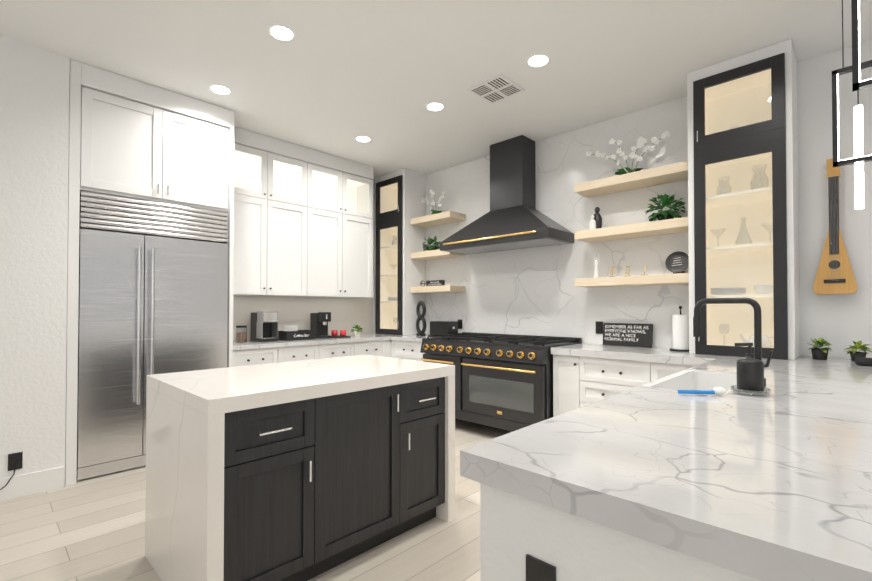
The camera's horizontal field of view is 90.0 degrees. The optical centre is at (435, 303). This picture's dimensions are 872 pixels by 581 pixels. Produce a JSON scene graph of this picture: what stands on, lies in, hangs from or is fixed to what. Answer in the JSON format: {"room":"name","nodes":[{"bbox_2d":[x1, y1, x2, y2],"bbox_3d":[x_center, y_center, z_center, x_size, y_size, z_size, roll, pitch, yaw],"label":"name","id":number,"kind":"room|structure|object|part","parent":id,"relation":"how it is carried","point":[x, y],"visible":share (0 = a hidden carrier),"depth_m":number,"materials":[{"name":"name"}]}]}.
{"room":"kitchen","nodes":[
{"label":"kitchen","id":0,"kind":"room"},
{"bbox_2d":[0,35,69,486],"bbox_3d":[-4.417,-0.246,1.845,0.840,3.060,4.300,-1,-1,44],"label":"wall","id":1,"kind":"structure","parent":0,"point":[34,123],"depth_m":2.98,"materials":[{"name":"white paint"}]},
{"bbox_2d":[8,452,22,470],"bbox_3d":[-2.792,1.053,2.893,0.024,0.110,0.070,-1,-1,44],"label":"electrical outlet","id":2,"kind":"object","parent":1,"relation":"attached to","point":[14,459],"visible":0.96,"depth_m":2.89,"materials":[{"name":"black plastic"}]},
{"bbox_2d":[0,465,15,489],"bbox_3d":[-3.038,1.180,2.614,0.031,0.223,0.749,-1,-1,44],"label":"power cord","id":3,"kind":"object","parent":2,"relation":"attached to","point":[10,478],"visible":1,"depth_m":2.87,"materials":[{"name":"black plastic"}]},
{"bbox_2d":[0,466,63,501],"bbox_3d":[-4.110,1.204,1.527,0.016,0.150,4.295,-1,-1,44],"label":"baseboard","id":4,"kind":"structure","parent":1,"relation":"attached to","point":[27,484],"depth_m":2.95,"materials":[{"name":"white wood"}]},
{"bbox_2d":[0,418,511,580],"bbox_3d":[-0.459,1.300,0.861,8.400,0.060,8.400,-1,-1,44],"label":"floor","id":5,"kind":"structure","parent":0,"point":[90,529],"depth_m":2.38,"materials":[{"name":"beige wood"}]},
{"bbox_2d":[65,59,234,485],"bbox_3d":[-2.475,-0.219,3.766,0.688,3.057,1.153,-1,-1,44],"label":"surround","id":6,"kind":"object","parent":5,"relation":"on","point":[133,138],"visible":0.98,"depth_m":3.44,"materials":[{"name":"white wood"}]},
{"bbox_2d":[77,191,227,479],"bbox_3d":[-2.449,0.244,3.753,0.734,2.130,1.048,-1,-1,44],"label":"fridge","id":7,"kind":"object","parent":5,"relation":"on","point":[153,287],"visible":0.81,"depth_m":3.41,"materials":[{"name":"silver metal"}]},
{"bbox_2d":[233,346,284,366],"bbox_3d":[-1.926,0.877,4.385,0.601,0.880,0.512,-1,-1,44],"label":"base cabinet","id":8,"kind":"object","parent":5,"relation":"on","point":[277,355],"depth_m":4.19,"materials":[{"name":"white wood"}]},
{"bbox_2d":[233,334,396,349],"bbox_3d":[-1.220,0.427,5.106,0.626,0.040,2.522,-1,-1,44],"label":"countertop","id":9,"kind":"structure","parent":8,"relation":"on","point":[249,345],"depth_m":4.63,"materials":[{"name":"white stone"}]},
{"bbox_2d":[236,325,246,342],"bbox_3d":[-1.964,0.312,4.403,0.104,0.170,0.101,-1,-1,44],"label":"canister","id":10,"kind":"object","parent":9,"relation":"on","point":[241,337],"visible":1,"depth_m":4.37,"materials":[{"name":"brown"}]},
{"bbox_2d":[250,311,277,341],"bbox_3d":[-1.824,0.242,4.603,0.345,0.315,0.170,-1,-1,44],"label":"coffee maker","id":11,"kind":"object","parent":9,"relation":"on","point":[264,326],"visible":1,"depth_m":4.53,"materials":[{"name":"black plastic"}]},
{"bbox_2d":[278,325,315,340],"bbox_3d":[-1.533,0.325,4.808,0.200,0.155,0.340,-1,-1,44],"label":"box","id":12,"kind":"object","parent":9,"relation":"on","point":[287,333],"visible":0.94,"depth_m":4.72,"materials":[{"name":"black"}]},
{"bbox_2d":[310,312,331,338],"bbox_3d":[-1.336,0.256,5.077,0.232,0.300,0.150,-1,-1,44],"label":"espresso machine","id":13,"kind":"object","parent":9,"relation":"on","point":[319,321],"visible":0.94,"depth_m":5.02,"materials":[{"name":"black plastic"}]},
{"bbox_2d":[331,330,350,337],"bbox_3d":[-1.159,0.365,5.196,0.200,0.085,0.200,-1,-1,44],"label":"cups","id":14,"kind":"object","parent":9,"relation":"on","point":[334,333],"visible":0.98,"depth_m":5.17,"materials":[{"name":"red ceramic"}]},
{"bbox_2d":[351,324,361,335],"bbox_3d":[-0.978,0.335,5.387,0.161,0.150,0.176,-1,-1,44],"label":"potted plant","id":15,"kind":"object","parent":9,"relation":"on","point":[357,332],"visible":1,"depth_m":5.37,"materials":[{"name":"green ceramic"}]},
{"bbox_2d":[375,168,425,334],"bbox_3d":[-0.503,-0.652,5.881,0.605,2.135,0.432,-1,-1,44],"label":"tall cabinet","id":16,"kind":"object","parent":9,"relation":"on","point":[400,194],"visible":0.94,"depth_m":5.74,"materials":[{"name":"white wood"}]},
{"bbox_2d":[388,297,396,300],"bbox_3d":[-0.543,-0.049,5.956,0.227,0.055,0.227,-1,-1,35],"label":"plate","id":17,"kind":"object","parent":16,"relation":"in","point":[389,299],"depth_m":5.84,"materials":[{"name":"white ceramic"}]},
{"bbox_2d":[145,355,454,580],"bbox_3d":[-0.681,0.831,2.420,0.889,0.920,1.390,-1,-1,44],"label":"kitchen island","id":18,"kind":"object","parent":5,"relation":"on","point":[305,470],"visible":1,"depth_m":1.99,"materials":[{"name":"stone"}]},
{"bbox_2d":[285,346,324,361],"bbox_3d":[-1.626,0.881,4.697,0.601,0.880,0.565,-1,-1,44],"label":"base cabinet","id":19,"kind":"object","parent":5,"relation":"on","point":[292,353],"depth_m":4.54,"materials":[{"name":"white wood"}]},
{"bbox_2d":[325,342,360,357],"bbox_3d":[-1.307,0.886,5.028,0.601,0.880,0.565,-1,-1,44],"label":"base cabinet","id":20,"kind":"object","parent":5,"relation":"on","point":[339,349],"depth_m":4.88,"materials":[{"name":"white wood"}]},
{"bbox_2d":[361,342,380,355],"bbox_3d":[-1.008,0.890,5.339,0.601,0.880,0.510,-1,-1,44],"label":"base cabinet","id":21,"kind":"object","parent":5,"relation":"on","point":[367,348],"depth_m":5.17,"materials":[{"name":"white wood"}]},
{"bbox_2d":[389,338,424,360],"bbox_3d":[-0.143,0.890,5.339,0.687,0.880,0.684,-1,-1,44],"label":"base cabinet","id":22,"kind":"object","parent":5,"relation":"on","point":[401,348],"depth_m":5.19,"materials":[{"name":"white wood"}]},
{"bbox_2d":[397,334,435,341],"bbox_3d":[-0.108,0.430,5.347,0.644,0.040,0.634,-1,-1,44],"label":"countertop","id":23,"kind":"structure","parent":22,"relation":"on","point":[412,338],"depth_m":5.17,"materials":[{"name":"white stone"}]},
{"bbox_2d":[416,301,425,335],"bbox_3d":[-0.189,0.191,5.543,0.168,0.442,0.070,-1,-1,44],"label":"sculpture","id":24,"kind":"object","parent":23,"relation":"on","point":[422,318],"visible":1,"depth_m":5.52,"materials":[{"name":"black metal"}]},
{"bbox_2d":[430,321,457,334],"bbox_3d":[0.100,0.317,5.343,0.312,0.186,0.185,-1,-1,44],"label":"toaster","id":25,"kind":"object","parent":23,"relation":"on","point":[442,327],"visible":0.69,"depth_m":5.27,"materials":[{"name":"black plastic"}]},
{"bbox_2d":[420,332,581,431],"bbox_3d":[0.618,0.832,4.527,1.510,0.975,0.792,-1,-1,44],"label":"range","id":26,"kind":"object","parent":5,"relation":"on","point":[504,381],"visible":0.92,"depth_m":4.13,"materials":[{"name":"black metal"}]},
{"bbox_2d":[551,343,703,402],"bbox_3d":[1.671,0.848,3.629,1.230,0.920,0.634,-1,-1,44],"label":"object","id":27,"kind":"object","parent":5,"relation":"on","point":[578,369],"depth_m":3.58,"materials":[{"name":"white wood"}]},
{"bbox_2d":[603,323,652,347],"bbox_3d":[1.732,0.287,3.954,0.430,0.206,0.047,-1,-1,44],"label":"sign","id":28,"kind":"object","parent":27,"relation":"on","point":[644,339],"visible":1,"depth_m":3.93,"materials":[{"name":"black"}]},
{"bbox_2d":[605,325,647,341],"bbox_3d":[1.720,0.274,3.953,0.385,0.142,0.002,-1,-8,44],"label":"lettering","id":29,"kind":"object","parent":28,"relation":"attached to","point":[623,331],"visible":1,"depth_m":3.97,"materials":[{"name":"white paint"}]},
{"bbox_2d":[670,306,688,351],"bbox_3d":[1.979,0.204,3.526,0.160,0.363,0.160,-1,-1,44],"label":"paper towel holder","id":30,"kind":"object","parent":27,"relation":"on","point":[680,325],"visible":0.92,"depth_m":3.48,"materials":[{"name":"black"}]},
{"bbox_2d":[687,39,799,359],"bbox_3d":[2.259,-0.688,3.224,0.620,2.135,0.432,-1,-1,44],"label":"tall cabinet","id":31,"kind":"object","parent":27,"relation":"on","point":[754,93],"depth_m":3.22,"materials":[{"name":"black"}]},
{"bbox_2d":[716,176,731,194],"bbox_3d":[2.199,-0.878,3.329,0.100,0.160,0.097,-1,-1,44],"label":"vase","id":32,"kind":"object","parent":31,"relation":"in","point":[720,181],"depth_m":3.33,"materials":[{"name":"clear glass"}]},
{"bbox_2d":[710,287,745,294],"bbox_3d":[2.213,-0.085,3.305,0.227,0.055,0.227,-1,-1,35],"label":"plate","id":33,"kind":"object","parent":31,"relation":"in","point":[723,292],"depth_m":3.22,"materials":[{"name":"white ceramic"}]},
{"bbox_3d":[2.285,-0.530,3.242,0.428,0.223,0.108,-1,-1,44],"label":"martini set in the right cabinet","id":34,"kind":"part","parent":31,"relation":"part of","materials":[{"name":"clear glass"}]},
{"bbox_2d":[719,324,773,347],"bbox_3d":[2.299,0.254,3.218,0.368,0.190,0.140,-1,-1,44],"label":"glassware","id":35,"kind":"object","parent":31,"relation":"in","point":[766,338],"depth_m":3.14,"materials":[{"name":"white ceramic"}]},
{"bbox_2d":[750,164,768,188],"bbox_3d":[2.358,-0.900,3.177,0.110,0.200,0.107,-1,-1,44],"label":"vase","id":36,"kind":"object","parent":31,"relation":"in","point":[754,186],"depth_m":3.17,"materials":[{"name":"clear glass"}]},
{"bbox_2d":[754,285,772,293],"bbox_3d":[2.379,-0.094,3.145,0.138,0.068,0.138,0,-1,32],"label":"plate","id":37,"kind":"object","parent":31,"relation":"in","point":[760,290],"depth_m":3.11,"materials":[{"name":"white ceramic"}]},
{"bbox_2d":[460,355,871,580],"bbox_3d":[1.608,0.823,1.837,1.164,0.920,3.304,-1,-1,44],"label":"kitchen island","id":38,"kind":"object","parent":5,"relation":"on","point":[626,463],"depth_m":0.94,"materials":[{"name":"white stone"}]},
{"bbox_2d":[677,387,725,394],"bbox_3d":[1.038,0.343,1.703,0.148,0.032,0.114,-1,-1,44],"label":"dish brush","id":39,"kind":"object","parent":38,"relation":"on","point":[718,390],"visible":1,"depth_m":1.70,"materials":[{"name":"blue plastic"}]},
{"bbox_2d":[693,298,772,386],"bbox_3d":[1.342,0.170,1.982,0.308,0.388,0.063,-1,-1,44],"label":"faucet","id":40,"kind":"object","parent":38,"relation":"on","point":[754,304],"visible":0.77,"depth_m":1.93,"materials":[{"name":"black metal"}]},
{"bbox_2d":[731,385,770,395],"bbox_3d":[1.253,0.350,1.739,0.132,0.022,0.132,-1,-1,44],"label":"soap dish","id":41,"kind":"object","parent":38,"relation":"on","point":[767,391],"visible":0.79,"depth_m":1.71,"materials":[{"name":"clear glass"}]},
{"bbox_2d":[734,343,763,392],"bbox_3d":[1.251,0.255,1.742,0.096,0.195,0.090,-1,-1,44],"label":"soap dispenser","id":42,"kind":"object","parent":41,"relation":"on","point":[750,372],"visible":0.92,"depth_m":1.71,"materials":[{"name":"black plastic"}]},
{"bbox_2d":[806,337,832,359],"bbox_3d":[2.571,0.303,2.923,0.136,0.147,0.140,-1,-1,44],"label":"succulent","id":43,"kind":"object","parent":38,"relation":"on","point":[819,353],"visible":1,"depth_m":2.90,"materials":[{"name":"green plant"}]},
{"bbox_2d":[844,340,871,360],"bbox_3d":[2.726,0.306,2.810,0.150,0.138,0.130,-1,-1,44],"label":"succulent","id":44,"kind":"object","parent":38,"relation":"on","point":[854,354],"visible":0.96,"depth_m":2.80,"materials":[{"name":"green plant"}]},
{"bbox_2d":[855,357,871,365],"bbox_3d":[2.566,0.350,2.599,0.100,0.045,0.100,-1,-1,44],"label":"smart speaker","id":45,"kind":"object","parent":38,"relation":"on","point":[862,361],"visible":1,"depth_m":2.58},
{"bbox_2d":[372,177,374,333],"bbox_3d":[-1.897,-0.204,4.970,0.140,3.060,3.700,-1,-1,44],"label":"wall","id":46,"kind":"structure","parent":0,"point":[373,297],"depth_m":5.96,"materials":[{"name":"white paint"}]},
{"bbox_2d":[233,186,276,297],"bbox_3d":[-2.014,-0.611,4.496,0.348,1.061,0.523,-1,-1,44],"label":"upper cabinet","id":47,"kind":"object","parent":46,"relation":"attached to","point":[255,211],"depth_m":4.44,"materials":[{"name":"white wood"}]},
{"bbox_2d":[273,194,312,297],"bbox_3d":[-1.717,-0.607,4.804,0.348,1.061,0.586,-1,-1,44],"label":"upper cabinet","id":48,"kind":"object","parent":46,"relation":"attached to","point":[303,233],"depth_m":4.75,"materials":[{"name":"white wood"}]},
{"bbox_2d":[234,126,372,185],"bbox_3d":[-1.556,-1.645,4.986,0.348,0.172,1.842,-1,-1,44],"label":"upper cabinet","id":49,"kind":"object","parent":46,"relation":"attached to","point":[251,146],"depth_m":4.83,"materials":[{"name":"white wood"}]},
{"bbox_2d":[313,202,348,297],"bbox_3d":[-1.399,-0.602,5.136,0.348,1.061,0.585,-1,-1,44],"label":"upper cabinet","id":50,"kind":"object","parent":46,"relation":"attached to","point":[330,223],"depth_m":5.08,"materials":[{"name":"white wood"}]},
{"bbox_2d":[349,210,372,297],"bbox_3d":[-1.101,-0.598,5.445,0.348,1.061,0.527,-1,-1,44],"label":"upper cabinet","id":51,"kind":"object","parent":46,"relation":"attached to","point":[360,221],"depth_m":5.39,"materials":[{"name":"white wood"}]},
{"bbox_2d":[0,0,871,177],"bbox_3d":[-0.459,-1.829,0.903,8.400,0.080,8.400,-1,-1,44],"label":"ceiling","id":52,"kind":"structure","parent":0,"point":[335,77],"depth_m":3.08,"materials":[{"name":"white paint"}]},
{"bbox_2d":[209,84,231,94],"bbox_3d":[-1.770,-1.750,3.579,0.170,0.006,0.170,-1,-1,44],"label":"recessed light","id":53,"kind":"object","parent":52,"relation":"in","point":[220,89],"visible":1,"depth_m":3.57,"materials":[{"name":"white"}]},
{"bbox_2d":[268,24,294,40],"bbox_3d":[-1.006,-1.760,2.844,0.170,0.006,0.170,-1,-1,44],"label":"recessed light","id":54,"kind":"object","parent":52,"relation":"in","point":[280,32],"visible":1,"depth_m":2.83,"materials":[{"name":"white plastic"}]},
{"bbox_2d":[355,136,370,141],"bbox_3d":[-0.772,-1.736,4.617,0.170,0.006,0.170,-1,-1,44],"label":"recessed light","id":55,"kind":"object","parent":52,"relation":"in","point":[363,138],"visible":1,"depth_m":4.60,"materials":[{"name":"white"}]},
{"bbox_2d":[426,102,444,110],"bbox_3d":[-0.008,-1.746,3.882,0.170,0.006,0.170,-1,-1,44],"label":"recessed light","id":56,"kind":"object","parent":52,"relation":"in","point":[434,106],"visible":1,"depth_m":3.87,"materials":[{"name":"white plastic"}]},
{"bbox_2d":[467,74,524,103],"bbox_3d":[0.493,-1.748,3.580,0.340,0.009,0.340,-1,-1,44],"label":"ceiling vent","id":57,"kind":"object","parent":52,"relation":"in","point":[497,88],"visible":1,"depth_m":3.56,"materials":[{"name":"white metal"}]},
{"bbox_2d":[526,54,549,66],"bbox_3d":[0.742,-1.756,3.161,0.170,0.006,0.170,-1,-1,44],"label":"recessed light","id":58,"kind":"object","parent":52,"relation":"in","point":[538,60],"visible":1,"depth_m":3.15,"materials":[{"name":"white plastic"}]},
{"bbox_2d":[832,0,871,208],"bbox_3d":[1.233,-1.036,1.138,0.500,1.500,0.500,-1,-1,44],"label":"pendant light","id":59,"kind":"object","parent":52,"relation":"hanging from","point":[859,159],"visible":1,"depth_m":1.31,"materials":[{"name":"black"}]},
{"bbox_2d":[797,40,871,358],"bbox_3d":[2.224,-0.222,3.671,8.400,3.060,0.140,-1,-1,44],"label":"wall","id":60,"kind":"structure","parent":0,"point":[839,323],"depth_m":3.06,"materials":[{"name":"white paint"}]},
{"bbox_2d":[426,96,688,347],"bbox_3d":[1.034,-0.667,4.716,4.445,2.138,0.012,-1,-1,44],"label":"wall","id":61,"kind":"structure","parent":60,"relation":"attached to","point":[531,291],"depth_m":4.38,"materials":[{"name":"white stone"}]},
{"bbox_2d":[411,285,464,292],"bbox_3d":[0.017,-0.170,5.477,0.685,0.075,0.284,-1,-1,44],"label":"shelf","id":62,"kind":"object","parent":61,"relation":"attached to","point":[441,289],"visible":1,"depth_m":5.31,"materials":[{"name":"brown wood"}]},
{"bbox_2d":[426,280,444,285],"bbox_3d":[-0.009,-0.246,5.462,0.300,0.075,0.025,-1,-1,44],"label":"sign","id":63,"kind":"object","parent":62,"relation":"on","point":[441,282],"visible":0.64,"depth_m":5.43,"materials":[{"name":"black"}]},
{"bbox_2d":[411,249,464,259],"bbox_3d":[0.017,-0.610,5.483,0.685,0.075,0.284,-1,-1,44],"label":"shelf","id":64,"kind":"object","parent":61,"relation":"attached to","point":[431,254],"visible":0.73,"depth_m":5.38,"materials":[{"name":"brown wood"}]},
{"bbox_2d":[423,236,440,250],"bbox_3d":[-0.048,-0.750,5.550,0.294,0.204,0.291,-1,-1,44],"label":"potted plant","id":65,"kind":"object","parent":64,"relation":"on","point":[428,247],"visible":0.85,"depth_m":5.52,"materials":[{"name":"green plant"}]},
{"bbox_2d":[411,211,464,227],"bbox_3d":[0.017,-1.050,5.489,0.685,0.075,0.284,-1,-1,44],"label":"shelf","id":66,"kind":"object","parent":61,"relation":"attached to","point":[442,218],"visible":1,"depth_m":5.36,"materials":[{"name":"brown wood"}]},
{"bbox_2d":[422,190,444,213],"bbox_3d":[-0.014,-1.264,5.515,0.427,0.352,0.115,-1,-1,44],"label":"orchid","id":67,"kind":"object","parent":66,"relation":"on","point":[434,203],"visible":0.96,"depth_m":5.50,"materials":[{"name":"white plant"}]},
{"bbox_2d":[458,319,461,328],"bbox_3d":[0.297,0.261,5.398,0.072,0.116,0.008,-1,-1,44],"label":"outlet","id":68,"kind":"object","parent":61,"relation":"attached to","point":[459,323],"visible":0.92,"depth_m":5.40,"materials":[{"name":"black plastic"}]},
{"bbox_2d":[440,135,573,254],"bbox_3d":[0.694,-1.165,4.640,1.370,1.141,0.570,-1,-1,44],"label":"range hood","id":69,"kind":"object","parent":61,"relation":"attached to","point":[513,218],"visible":1,"depth_m":4.57,"materials":[{"name":"black metal"}]},
{"bbox_2d":[596,321,602,333],"bbox_3d":[1.565,0.235,4.178,0.072,0.116,0.008,-1,-1,44],"label":"outlet","id":70,"kind":"object","parent":61,"relation":"attached to","point":[599,327],"visible":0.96,"depth_m":4.17,"materials":[{"name":"black plastic"}]},
{"bbox_2d":[574,161,687,197],"bbox_3d":[1.736,-1.072,3.835,0.966,0.075,0.284,-1,-1,44],"label":"shelf","id":71,"kind":"object","parent":61,"relation":"attached to","point":[670,173],"visible":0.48,"depth_m":3.75,"materials":[{"name":"brown wood"}]},
{"bbox_2d":[586,131,669,174],"bbox_3d":[1.711,-1.294,3.901,0.731,0.368,0.176,-1,-1,44],"label":"orchid","id":72,"kind":"object","parent":71,"relation":"on","point":[640,144],"visible":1,"depth_m":3.84,"materials":[{"name":"white plant"}]},
{"bbox_2d":[575,217,687,242],"bbox_3d":[1.736,-0.632,3.829,0.966,0.075,0.284,-1,-1,44],"label":"shelf","id":73,"kind":"object","parent":61,"relation":"attached to","point":[663,227],"visible":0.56,"depth_m":3.74,"materials":[{"name":"brown wood"}]},
{"bbox_2d":[589,207,601,229],"bbox_3d":[1.492,-0.785,4.081,0.111,0.235,0.088,-1,-1,44],"label":"bottle","id":74,"kind":"object","parent":73,"relation":"on","point":[595,221],"visible":0.88,"depth_m":4.06,"materials":[{"name":"black ceramic"}]},
{"bbox_2d":[644,193,686,221],"bbox_3d":[1.926,-0.799,3.647,0.311,0.252,0.330,-1,-1,44],"label":"potted plant","id":75,"kind":"object","parent":73,"relation":"on","point":[669,213],"visible":0.94,"depth_m":3.61,"materials":[{"name":"green plant"}]},
{"bbox_2d":[575,273,688,287],"bbox_3d":[1.736,-0.192,3.823,0.966,0.075,0.284,-1,-1,44],"label":"shelf","id":76,"kind":"object","parent":61,"relation":"attached to","point":[657,279],"visible":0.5,"depth_m":3.69,"materials":[{"name":"brown wood"}]},
{"bbox_2d":[592,253,599,277],"bbox_3d":[1.494,-0.348,4.069,0.070,0.241,0.068,-1,-1,44],"label":"figurine","id":77,"kind":"object","parent":76,"relation":"on","point":[596,274],"visible":0.88,"depth_m":4.06,"materials":[{"name":"white ceramic"}]},
{"bbox_2d":[665,251,688,273],"bbox_3d":[2.017,-0.332,3.631,0.184,0.197,0.087,-1,-1,44],"label":"plate","id":78,"kind":"object","parent":76,"relation":"on","point":[676,262],"visible":0.92,"depth_m":3.62,"materials":[{"name":"black ceramic"}]},
{"bbox_2d":[813,157,857,293],"bbox_3d":[2.726,-0.526,2.986,0.226,0.930,0.067,-1,-1,44],"label":"guitar","id":79,"kind":"object","parent":60,"relation":"hanging from","point":[835,274],"visible":0.96,"depth_m":2.97,"materials":[{"name":"brown wood"}]}
]}

